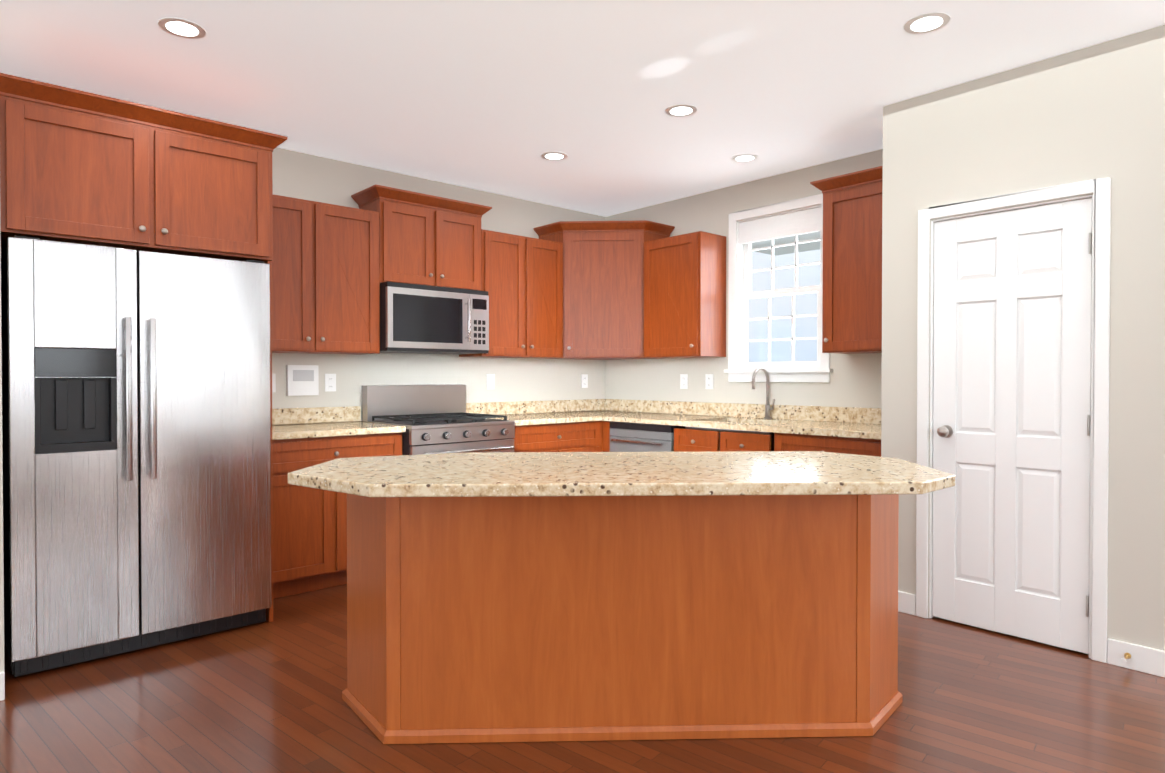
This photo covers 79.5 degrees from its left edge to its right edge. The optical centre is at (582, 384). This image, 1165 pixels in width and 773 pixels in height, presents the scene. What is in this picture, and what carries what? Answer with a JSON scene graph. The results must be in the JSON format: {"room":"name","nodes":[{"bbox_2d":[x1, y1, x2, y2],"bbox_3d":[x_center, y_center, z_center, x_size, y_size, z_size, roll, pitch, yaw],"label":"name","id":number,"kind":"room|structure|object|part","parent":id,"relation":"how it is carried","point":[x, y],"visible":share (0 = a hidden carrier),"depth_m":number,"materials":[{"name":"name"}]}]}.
{"room":"kitchen","nodes":[
{"label":"kitchen","id":0,"kind":"room"},
{"bbox_2d":[0,236,3,671],"bbox_3d":[-4.051,-0.119,1.645,4.095,2.620,1.080,-1,1,-42],"label":"wall","id":1,"kind":"structure","parent":0,"point":[1,581],"depth_m":2.62,"materials":[{"name":"beige paint"}]},
{"bbox_2d":[0,672,4,700],"bbox_3d":[-3.685,1.143,1.252,4.095,0.105,0.014,-1,1,-42],"label":"baseboard","id":2,"kind":"structure","parent":1,"relation":"attached to","point":[2,686],"depth_m":2.61,"materials":[{"name":"white wood"}]},
{"bbox_2d":[272,147,604,420],"bbox_3d":[-2.862,-0.139,3.520,8.370,2.620,0.120,-1,1,-42],"label":"wall","id":3,"kind":"structure","parent":0,"point":[301,175],"depth_m":5.00,"materials":[{"name":"beige paint"}]},
{"bbox_2d":[272,374,275,391],"bbox_3d":[-1.915,-0.008,4.286,0.072,0.115,0.008,-1,1,-42],"label":"electrical outlet","id":4,"kind":"object","parent":3,"relation":"attached to","point":[273,382],"visible":0.29,"depth_m":4.30,"materials":[{"name":"white plastic"}]},
{"bbox_2d":[286,365,318,395],"bbox_3d":[-1.761,-0.024,4.406,0.190,0.190,0.036,-1,1,-42],"label":"light switch panel","id":5,"kind":"object","parent":3,"relation":"attached to","point":[302,380],"visible":1,"depth_m":4.39,"materials":[{"name":"white plastic"}]},
{"bbox_2d":[272,194,379,354],"bbox_3d":[-1.684,-0.640,4.248,0.848,0.895,0.359,-1,1,-42],"label":"upper cabinet","id":6,"kind":"object","parent":3,"relation":"attached to","point":[326,279],"visible":0.79,"depth_m":4.19,"materials":[{"name":"brown wood"}]},
{"bbox_2d":[325,374,335,391],"bbox_3d":[-1.633,-0.010,4.540,0.072,0.115,0.008,-1,1,-42],"label":"electrical outlet","id":7,"kind":"object","parent":3,"relation":"attached to","point":[330,382],"visible":1,"depth_m":4.54,"materials":[{"name":"white plastic"}]},
{"bbox_2d":[351,184,491,290],"bbox_3d":[-1.083,-0.948,4.785,0.874,0.600,0.359,-1,1,-42],"label":"upper cabinet","id":8,"kind":"object","parent":3,"relation":"attached to","point":[428,240],"visible":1,"depth_m":4.64,"materials":[{"name":"brown wood"}]},
{"bbox_2d":[380,282,488,353],"bbox_3d":[-1.049,-0.430,4.754,0.759,0.432,0.457,-1,1,-42],"label":"microwave","id":9,"kind":"object","parent":8,"relation":"attached to","point":[420,319],"visible":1,"depth_m":4.59,"materials":[{"name":"silver metal"}]},
{"bbox_2d":[487,374,494,388],"bbox_3d":[-0.703,-0.019,5.376,0.072,0.115,0.008,-1,1,-42],"label":"electrical outlet","id":10,"kind":"object","parent":3,"relation":"attached to","point":[490,381],"visible":1,"depth_m":5.37,"materials":[{"name":"white plastic"}]},
{"bbox_2d":[459,229,562,358],"bbox_3d":[-0.516,-0.651,5.298,0.753,0.895,0.359,-1,1,-42],"label":"upper cabinet","id":11,"kind":"object","parent":3,"relation":"attached to","point":[522,280],"visible":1,"depth_m":5.17,"materials":[{"name":"brown wood"}]},
{"bbox_2d":[581,374,587,387],"bbox_3d":[0.018,-0.027,6.024,0.072,0.115,0.008,-1,1,-42],"label":"electrical outlet","id":12,"kind":"object","parent":3,"relation":"attached to","point":[584,380],"visible":1,"depth_m":6.02,"materials":[{"name":"white plastic"}]},
{"bbox_2d":[534,220,674,359],"bbox_3d":[0.171,-0.732,5.617,0.801,1.050,0.801,-1,1,-42],"label":"upper cabinet","id":13,"kind":"object","parent":3,"relation":"attached to","point":[603,290],"visible":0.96,"depth_m":5.43,"materials":[{"name":"brown wood"}]},
{"bbox_2d":[0,584,1164,772],"bbox_3d":[1.047,1.227,1.153,11.240,0.060,8.890,-1,1,-42],"label":"floor","id":14,"kind":"structure","parent":0,"point":[264,697],"depth_m":2.46,"materials":[{"name":"brown wood"}]},
{"bbox_2d":[1,235,270,676],"bbox_3d":[-2.150,0.284,3.370,0.978,1.752,0.963,-1,1,-42],"label":"refrigerator","id":15,"kind":"object","parent":14,"relation":"on","point":[136,436],"visible":1,"depth_m":3.00,"materials":[{"name":"silver metal"}]},
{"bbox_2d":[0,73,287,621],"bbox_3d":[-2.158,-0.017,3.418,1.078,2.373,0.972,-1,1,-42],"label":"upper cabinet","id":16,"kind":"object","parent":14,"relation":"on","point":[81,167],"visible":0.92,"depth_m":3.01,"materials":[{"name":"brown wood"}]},
{"bbox_2d":[272,433,401,598],"bbox_3d":[-1.585,0.726,4.154,0.848,0.872,0.655,-1,1,-42],"label":"base cabinet","id":17,"kind":"object","parent":14,"relation":"on","point":[309,539],"visible":0.29,"depth_m":3.86,"materials":[{"name":"brown wood"}]},
{"bbox_2d":[272,406,405,439],"bbox_3d":[-1.588,0.220,4.152,0.848,0.137,0.645,-1,1,-42],"label":"countertop","id":18,"kind":"structure","parent":17,"relation":"on","point":[298,423],"depth_m":4.30,"materials":[{"name":"stone"}]},
{"bbox_2d":[362,385,514,454],"bbox_3d":[-0.939,0.584,4.642,0.758,1.150,0.748,-1,1,-42],"label":"range","id":19,"kind":"object","parent":14,"relation":"on","point":[435,419],"visible":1,"depth_m":4.60,"materials":[{"name":"silver metal"}]},
{"bbox_2d":[512,421,600,451],"bbox_3d":[-0.370,0.714,5.247,0.882,0.872,0.655,-1,1,-42],"label":"base cabinet","id":20,"kind":"object","parent":14,"relation":"on","point":[574,437],"visible":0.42,"depth_m":5.04,"materials":[{"name":"brown wood"}]},
{"bbox_2d":[466,399,601,425],"bbox_3d":[-0.387,0.209,5.228,0.840,0.137,0.658,-1,1,-42],"label":"countertop","id":21,"kind":"structure","parent":20,"relation":"on","point":[584,410],"depth_m":5.48,"materials":[{"name":"stone"}]},
{"bbox_2d":[601,421,611,451],"bbox_3d":[0.197,0.709,5.739,0.620,0.872,0.677,-1,1,-42],"label":"base cabinet","id":22,"kind":"object","parent":14,"relation":"on","point":[605,436],"depth_m":5.33,"materials":[{"name":"brown wood"}]},
{"bbox_2d":[602,399,880,439],"bbox_3d":[0.885,0.212,4.939,0.666,0.137,2.788,-1,1,-42],"label":"countertop","id":23,"kind":"structure","parent":22,"relation":"on","point":[855,422],"depth_m":4.81,"materials":[{"name":"stone"}]},
{"bbox_2d":[752,367,774,418],"bbox_3d":[1.244,0.061,4.809,0.209,0.364,0.094,-1,1,-42],"label":"faucet","id":24,"kind":"object","parent":23,"relation":"on","point":[767,407],"visible":1,"depth_m":4.86,"materials":[{"name":"silver metal"}]},
{"bbox_2d":[342,494,902,743],"bbox_3d":[0.143,0.749,2.605,2.086,0.859,0.569,0,1,-2],"label":"kitchen island","id":25,"kind":"object","parent":14,"relation":"on","point":[530,619],"visible":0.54,"depth_m":2.34,"materials":[{"name":"brown wood"}]},
{"bbox_2d":[288,451,954,496],"bbox_3d":[0.124,0.299,2.436,2.145,0.037,0.846,0,1,-2],"label":"island countertop","id":26,"kind":"structure","parent":25,"relation":"on","point":[498,474],"depth_m":2.20,"materials":[{"name":"stone"}]},
{"bbox_2d":[610,421,685,451],"bbox_3d":[0.616,0.715,5.238,0.652,0.870,0.614,-1,1,-42],"label":"dishwasher","id":27,"kind":"object","parent":14,"relation":"on","point":[632,437],"visible":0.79,"depth_m":5.03,"materials":[{"name":"grey metal"}]},
{"bbox_2d":[674,426,773,451],"bbox_3d":[1.095,0.720,4.715,0.655,0.872,0.788,-1,1,-42],"label":"base cabinet","id":28,"kind":"object","parent":14,"relation":"on","point":[693,439],"visible":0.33,"depth_m":4.53,"materials":[{"name":"brown wood"}]},
{"bbox_2d":[774,433,880,456],"bbox_3d":[1.590,0.726,4.164,0.654,0.872,0.685,-1,1,-42],"label":"base cabinet","id":29,"kind":"object","parent":14,"relation":"on","point":[803,442],"visible":0.08,"depth_m":3.96,"materials":[{"name":"brown wood"}]},
{"bbox_2d":[0,0,1164,255],"bbox_3d":[1.047,-1.453,1.124,11.240,0.060,8.890,-1,1,-42],"label":"ceiling","id":30,"kind":"structure","parent":0,"point":[496,96],"depth_m":3.24,"materials":[{"name":"white paint"}]},
{"bbox_2d":[158,17,205,38],"bbox_3d":[-1.620,-1.439,2.835,0.170,0.006,0.170,-1,1,-42],"label":"recessed light","id":31,"kind":"object","parent":30,"relation":"in","point":[182,28],"visible":1,"depth_m":2.83,"materials":[{"name":"white"}]},
{"bbox_2d":[541,152,567,160],"bbox_3d":[-0.180,-1.457,4.479,0.170,0.006,0.170,-1,1,-42],"label":"recessed light","id":32,"kind":"object","parent":30,"relation":"in","point":[555,156],"visible":1,"depth_m":4.47,"materials":[{"name":"white"}]},
{"bbox_2d":[665,104,696,116],"bbox_3d":[0.523,-1.448,3.712,0.170,0.006,0.170,-1,1,-42],"label":"recessed light","id":33,"kind":"object","parent":30,"relation":"in","point":[681,110],"visible":1,"depth_m":3.70,"materials":[{"name":"white"}]},
{"bbox_2d":[731,154,757,161],"bbox_3d":[1.047,-1.457,4.519,0.170,0.006,0.170,-1,1,-42],"label":"recessed light","id":34,"kind":"object","parent":30,"relation":"in","point":[745,158],"visible":1,"depth_m":4.51,"materials":[{"name":"white"}]},
{"bbox_2d":[903,12,950,33],"bbox_3d":[1.373,-1.438,2.796,0.170,0.006,0.170,-1,1,-42],"label":"recessed light","id":35,"kind":"object","parent":30,"relation":"in","point":[927,23],"visible":1,"depth_m":2.79,"materials":[{"name":"white"}]},
{"bbox_2d":[605,149,882,407],"bbox_3d":[1.566,-0.153,4.764,0.120,2.620,3.950,-1,1,-42],"label":"wall","id":36,"kind":"structure","parent":0,"point":[855,380],"depth_m":5.19,"materials":[{"name":"beige paint"}]},
{"bbox_2d":[680,374,687,388],"bbox_3d":[0.799,-0.021,5.522,0.008,0.115,0.072,-1,1,-42],"label":"electrical outlet","id":37,"kind":"object","parent":36,"relation":"attached to","point":[683,381],"visible":1,"depth_m":5.52,"materials":[{"name":"white plastic"}]},
{"bbox_2d":[644,231,725,357],"bbox_3d":[0.753,-0.651,5.301,0.359,0.895,0.552,-1,1,-42],"label":"upper cabinet","id":38,"kind":"object","parent":36,"relation":"attached to","point":[684,295],"visible":1,"depth_m":5.15,"materials":[{"name":"brown wood"}]},
{"bbox_2d":[705,374,712,388],"bbox_3d":[0.967,-0.019,5.337,0.008,0.115,0.072,-1,1,-42],"label":"electrical outlet","id":39,"kind":"object","parent":36,"relation":"attached to","point":[708,381],"visible":1,"depth_m":5.34,"materials":[{"name":"white plastic"}]},
{"bbox_2d":[724,194,832,381],"bbox_3d":[1.390,-0.637,4.924,0.168,1.245,0.844,-1,1,-42],"label":"window","id":40,"kind":"structure","parent":36,"relation":"in","point":[822,372],"depth_m":4.99,"materials":[{"name":"white wood"}]},
{"bbox_2d":[739,207,820,244],"bbox_3d":[1.376,-1.103,4.906,0.028,0.156,0.650,-1,1,-42],"label":"window blind","id":41,"kind":"object","parent":40,"relation":"attached to","point":[786,225],"visible":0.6,"depth_m":4.88,"materials":[{"name":"white fabric"}]},
{"bbox_3d":[1.412,-0.650,4.944,0.070,1.066,0.656,-1,1,-42],"label":"window sash","id":42,"kind":"part","parent":40,"relation":"part of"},
{"bbox_2d":[810,166,882,353],"bbox_3d":[1.732,-0.717,4.212,0.360,1.050,0.592,-1,1,-42],"label":"upper cabinet","id":43,"kind":"object","parent":36,"relation":"attached to","point":[852,271],"visible":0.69,"depth_m":4.15,"materials":[{"name":"brown wood"}]},
{"bbox_2d":[881,24,1164,650],"bbox_3d":[2.205,-0.139,3.463,0.670,2.620,1.160,-1,1,-42],"label":"wall","id":44,"kind":"structure","parent":0,"point":[1096,111],"depth_m":2.99,"materials":[{"name":"beige paint"}]},
{"bbox_2d":[932,198,1091,653],"bbox_3d":[1.952,0.181,3.238,0.105,1.965,0.650,-1,1,-42],"label":"pantry door","id":45,"kind":"structure","parent":44,"relation":"in","point":[1012,399],"depth_m":3.22,"materials":[{"name":"white wood"}]},
{"bbox_2d":[916,177,1110,662],"bbox_3d":[1.987,0.152,3.270,0.117,2.051,0.786,-1,1,-42],"label":"door frame","id":46,"kind":"structure","parent":44,"relation":"attached to","point":[1099,189],"depth_m":3.00,"materials":[{"name":"white wood"}]},
{"bbox_2d":[898,591,1164,677],"bbox_3d":[3.228,1.109,4.385,3.434,0.105,1.177,-1,1,-42],"label":"baseboard","id":47,"kind":"structure","parent":44,"relation":"attached to","point":[1148,660],"depth_m":2.89,"materials":[{"name":"white wood"}]},
{"bbox_2d":[1120,653,1130,662],"bbox_3d":[2.224,1.123,2.869,0.086,0.024,0.024,-1,1,-42],"label":"doorstop","id":48,"kind":"object","parent":44,"relation":"attached to","point":[1126,656],"visible":1,"depth_m":2.88,"materials":[{"name":"gold metal"}]},
{"label":"outside","id":49,"kind":"structure","parent":0,"visible":0},
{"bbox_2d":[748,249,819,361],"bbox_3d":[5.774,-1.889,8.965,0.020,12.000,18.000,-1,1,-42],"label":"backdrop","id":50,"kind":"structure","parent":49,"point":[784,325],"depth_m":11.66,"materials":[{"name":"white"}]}
]}

